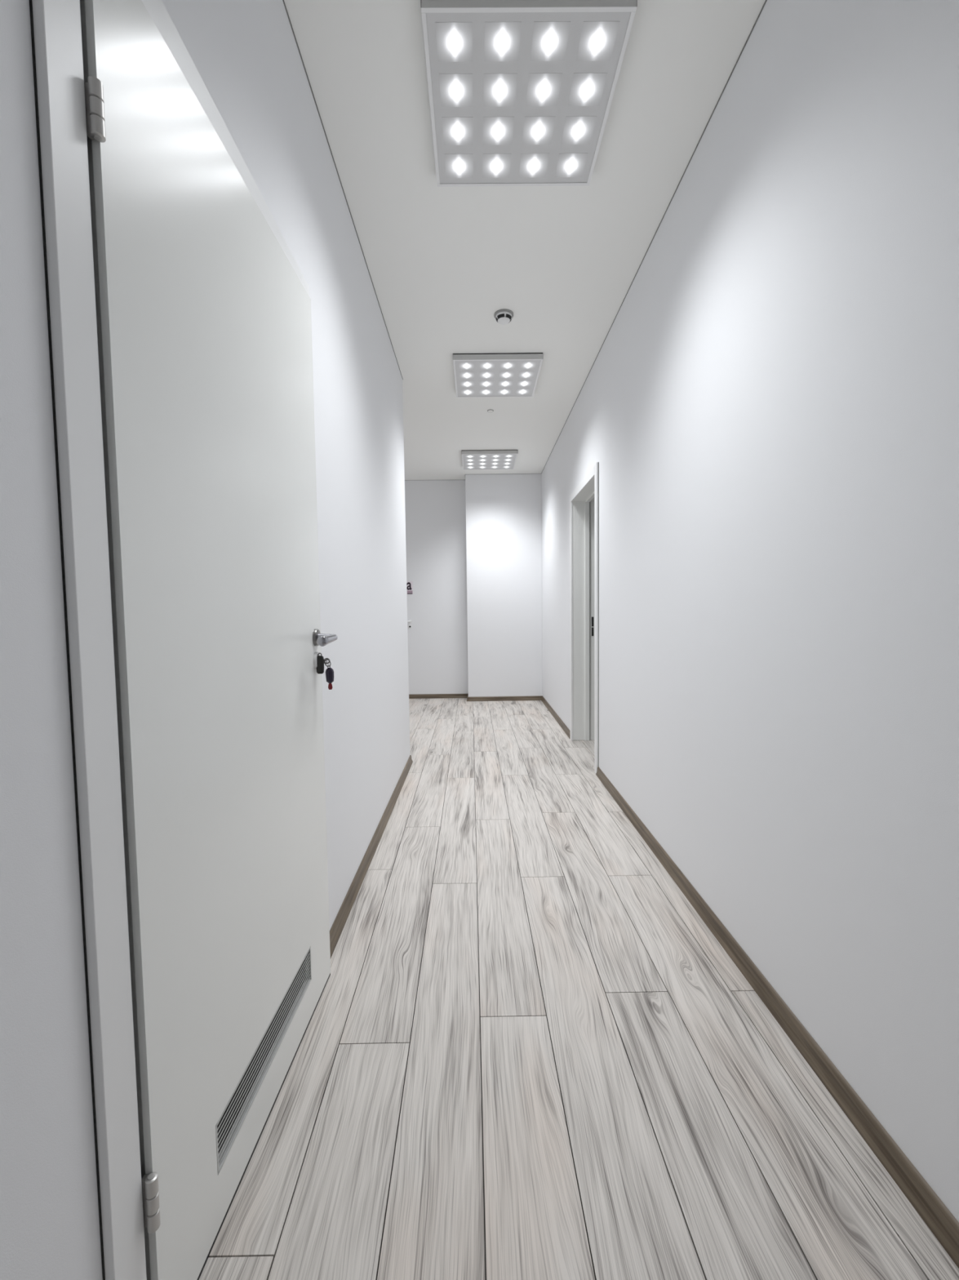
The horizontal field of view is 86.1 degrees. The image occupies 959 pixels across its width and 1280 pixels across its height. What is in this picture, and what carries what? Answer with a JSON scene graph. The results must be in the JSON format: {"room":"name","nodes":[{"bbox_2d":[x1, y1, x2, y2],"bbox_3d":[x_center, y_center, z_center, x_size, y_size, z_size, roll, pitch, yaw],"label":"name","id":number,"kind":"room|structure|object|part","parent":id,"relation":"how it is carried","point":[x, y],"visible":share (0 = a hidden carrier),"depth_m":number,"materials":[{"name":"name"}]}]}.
{"room":"office corridor","nodes":[
{"label":"office corridor","id":0,"kind":"room"},
{"bbox_2d":[0,0,410,1279],"bbox_3d":[-0.587,-0.348,1.345,0.120,2.858,4.973,-1,3,0],"label":"wall","id":1,"kind":"structure","parent":0,"point":[246,54],"depth_m":0.65,"materials":[{"name":"white paint"}]},
{"bbox_2d":[29,0,337,1279],"bbox_3d":[-0.526,0.012,1.138,0.229,2.140,0.989,-1,3,0],"label":"door","id":2,"kind":"structure","parent":1,"relation":"in","point":[179,304],"depth_m":0.84,"materials":[{"name":"white paint"}]},
{"bbox_2d":[215,946,311,1174],"bbox_3d":[-0.485,0.922,1.193,0.014,0.098,0.504,-1,3,1],"label":"vent grille","id":3,"kind":"object","parent":2,"relation":"attached to","point":[232,1117],"depth_m":1.13,"materials":[{"name":"grey metal"}]},
{"bbox_2d":[315,653,333,689],"bbox_3d":[-0.455,0.092,1.512,0.050,0.110,0.022,-1,3,-9],"label":"bunch","id":4,"kind":"object","parent":2,"relation":"hanging from","point":[321,660],"visible":1,"depth_m":1.51,"materials":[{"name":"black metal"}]},
{"bbox_2d":[328,683,333,689],"bbox_3d":[-0.441,0.137,1.518,0.013,0.019,0.011,0,3,12],"label":"pendant","id":5,"kind":"object","parent":4,"relation":"attached to","point":[330,686],"depth_m":1.52,"materials":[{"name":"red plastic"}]},
{"bbox_3d":[-0.447,-0.001,1.460,0.066,0.031,0.130,-1,3,1],"label":"lever","id":6,"kind":"part","parent":2,"relation":"part of","materials":[{"name":"silver metal"}]},
{"bbox_2d":[282,0,403,379],"bbox_3d":[-0.544,-1.768,1.328,0.004,0.003,4.856,-1,3,0],"label":"trim","id":7,"kind":"structure","parent":1,"relation":"attached to","point":[282,0],"depth_m":1.88,"materials":[{"name":"grey"}]},
{"bbox_2d":[329,755,413,958],"bbox_3d":[-0.510,0.963,2.798,0.022,0.055,2.219,-1,3,0],"label":"baseboard","id":8,"kind":"structure","parent":1,"relation":"attached to","point":[340,922],"depth_m":2.22,"materials":[{"name":"brown wood"}]},
{"bbox_2d":[404,480,468,694],"bbox_3d":[-1.091,-0.645,6.762,1.860,2.858,0.120,-1,3,0],"label":"wall","id":9,"kind":"structure","parent":0,"point":[436,509],"depth_m":6.70,"materials":[{"name":"white paint"}]},
{"bbox_2d":[405,542,414,693],"bbox_3d":[-1.307,-0.279,6.687,0.878,1.980,0.070,-1,3,0],"label":"door","id":10,"kind":"structure","parent":9,"relation":"in","point":[408,544],"depth_m":6.72,"materials":[{"name":"white paint"}]},
{"bbox_2d":[406,581,413,594],"bbox_3d":[-0.913,-0.681,6.697,0.084,0.172,0.005,-1,3,0],"label":"wall sign","id":11,"kind":"object","parent":10,"relation":"attached to","point":[409,584],"visible":0.98,"depth_m":6.70,"materials":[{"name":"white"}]},
{"bbox_2d":[408,693,467,698],"bbox_3d":[-1.014,0.747,6.771,1.740,0.055,0.022,-1,3,0],"label":"baseboard","id":12,"kind":"structure","parent":9,"relation":"attached to","point":[416,695],"depth_m":6.77,"materials":[{"name":"brown wood"}]},
{"bbox_2d":[465,473,542,697],"bbox_3d":[0.312,-0.656,6.642,0.946,2.858,0.378,-1,3,0],"label":"wall","id":13,"kind":"structure","parent":0,"point":[504,512],"depth_m":6.45,"materials":[{"name":"white paint"}]},
{"bbox_2d":[468,695,542,701],"bbox_3d":[0.331,0.744,6.522,0.946,0.055,0.022,-1,3,0],"label":"baseboard","id":14,"kind":"structure","parent":13,"relation":"attached to","point":[537,697],"depth_m":6.52,"materials":[{"name":"brown wood"}]},
{"bbox_2d":[506,473,532,474],"bbox_3d":[0.295,-2.061,6.373,0.943,0.003,0.004,-1,3,0],"label":"trim","id":15,"kind":"structure","parent":13,"relation":"attached to","point":[507,473],"depth_m":6.37,"materials":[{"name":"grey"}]},
{"bbox_2d":[284,0,765,479],"bbox_3d":[0.208,-1.909,2.767,4.500,0.100,7.975,-1,3,0],"label":"ceiling","id":16,"kind":"structure","parent":0,"point":[442,261],"depth_m":2.19,"materials":[{"name":"white paint"}]},
{"bbox_2d":[461,449,518,469],"bbox_3d":[0.106,-2.002,5.717,0.595,0.041,0.595,-1,3,0],"label":"ceiling light","id":17,"kind":"object","parent":16,"relation":"attached to","point":[472,459],"visible":1,"depth_m":5.62,"materials":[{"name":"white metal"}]},
{"bbox_2d":[453,352,542,397],"bbox_3d":[0.120,-1.889,3.685,0.595,0.041,0.595,-1,3,0],"label":"ceiling light","id":18,"kind":"object","parent":16,"relation":"attached to","point":[513,374],"visible":1,"depth_m":3.60,"materials":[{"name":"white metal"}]},
{"bbox_2d":[493,308,513,324],"bbox_3d":[0.140,-1.846,2.948,0.112,0.045,0.112,-1,3,0],"label":"smoke detector","id":19,"kind":"object","parent":16,"relation":"attached to","point":[504,316],"visible":1,"depth_m":2.92,"materials":[{"name":"grey plastic"}]},
{"bbox_2d":[421,0,636,186],"bbox_3d":[0.134,-1.778,1.708,0.595,0.041,0.595,-1,3,0],"label":"ceiling light","id":20,"kind":"object","parent":16,"relation":"attached to","point":[521,92],"visible":1,"depth_m":1.62,"materials":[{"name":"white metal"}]},
{"bbox_2d":[199,697,958,1279],"bbox_3d":[-0.381,1.007,2.926,4.250,0.050,7.975,-1,3,0],"label":"floor","id":21,"kind":"structure","parent":0,"point":[524,1052],"depth_m":1.22,"materials":[{"name":"grey wood"}]},
{"bbox_2d":[541,0,958,1222],"bbox_3d":[0.905,-0.451,2.853,0.185,2.858,7.975,-1,3,0],"label":"wall","id":22,"kind":"structure","parent":0,"point":[768,410],"depth_m":1.28,"materials":[{"name":"white paint"}]},
{"bbox_2d":[541,695,570,738],"bbox_3d":[0.802,0.793,5.542,0.022,0.055,1.988,-1,3,0],"label":"baseboard","id":23,"kind":"structure","parent":22,"relation":"attached to","point":[562,725],"depth_m":5.29,"materials":[{"name":"brown wood"}]},
{"bbox_2d":[569,462,599,773],"bbox_3d":[0.896,-0.158,3.993,0.204,2.126,1.000,-1,3,0],"label":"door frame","id":24,"kind":"structure","parent":22,"relation":"in","point":[584,499],"depth_m":4.41,"materials":[{"name":"white paint"}]},
{"bbox_3d":[0.977,-0.117,4.435,0.016,0.165,0.002,-1,3,0],"label":"strike plate","id":25,"kind":"part","parent":24,"relation":"part of","materials":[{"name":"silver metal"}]},
{"bbox_2d":[541,0,767,473],"bbox_3d":[0.795,-1.858,2.645,0.004,0.003,7.477,-1,3,0],"label":"trim","id":26,"kind":"structure","parent":22,"relation":"attached to","point":[766,0],"depth_m":1.99,"materials":[{"name":"grey"}]},
{"bbox_2d":[595,766,958,1268],"bbox_3d":[0.832,1.030,1.311,0.022,0.055,4.491,-1,3,0],"label":"baseboard","id":27,"kind":"structure","parent":22,"relation":"attached to","point":[938,1218],"depth_m":1.22,"materials":[{"name":"brown wood"}]}
]}

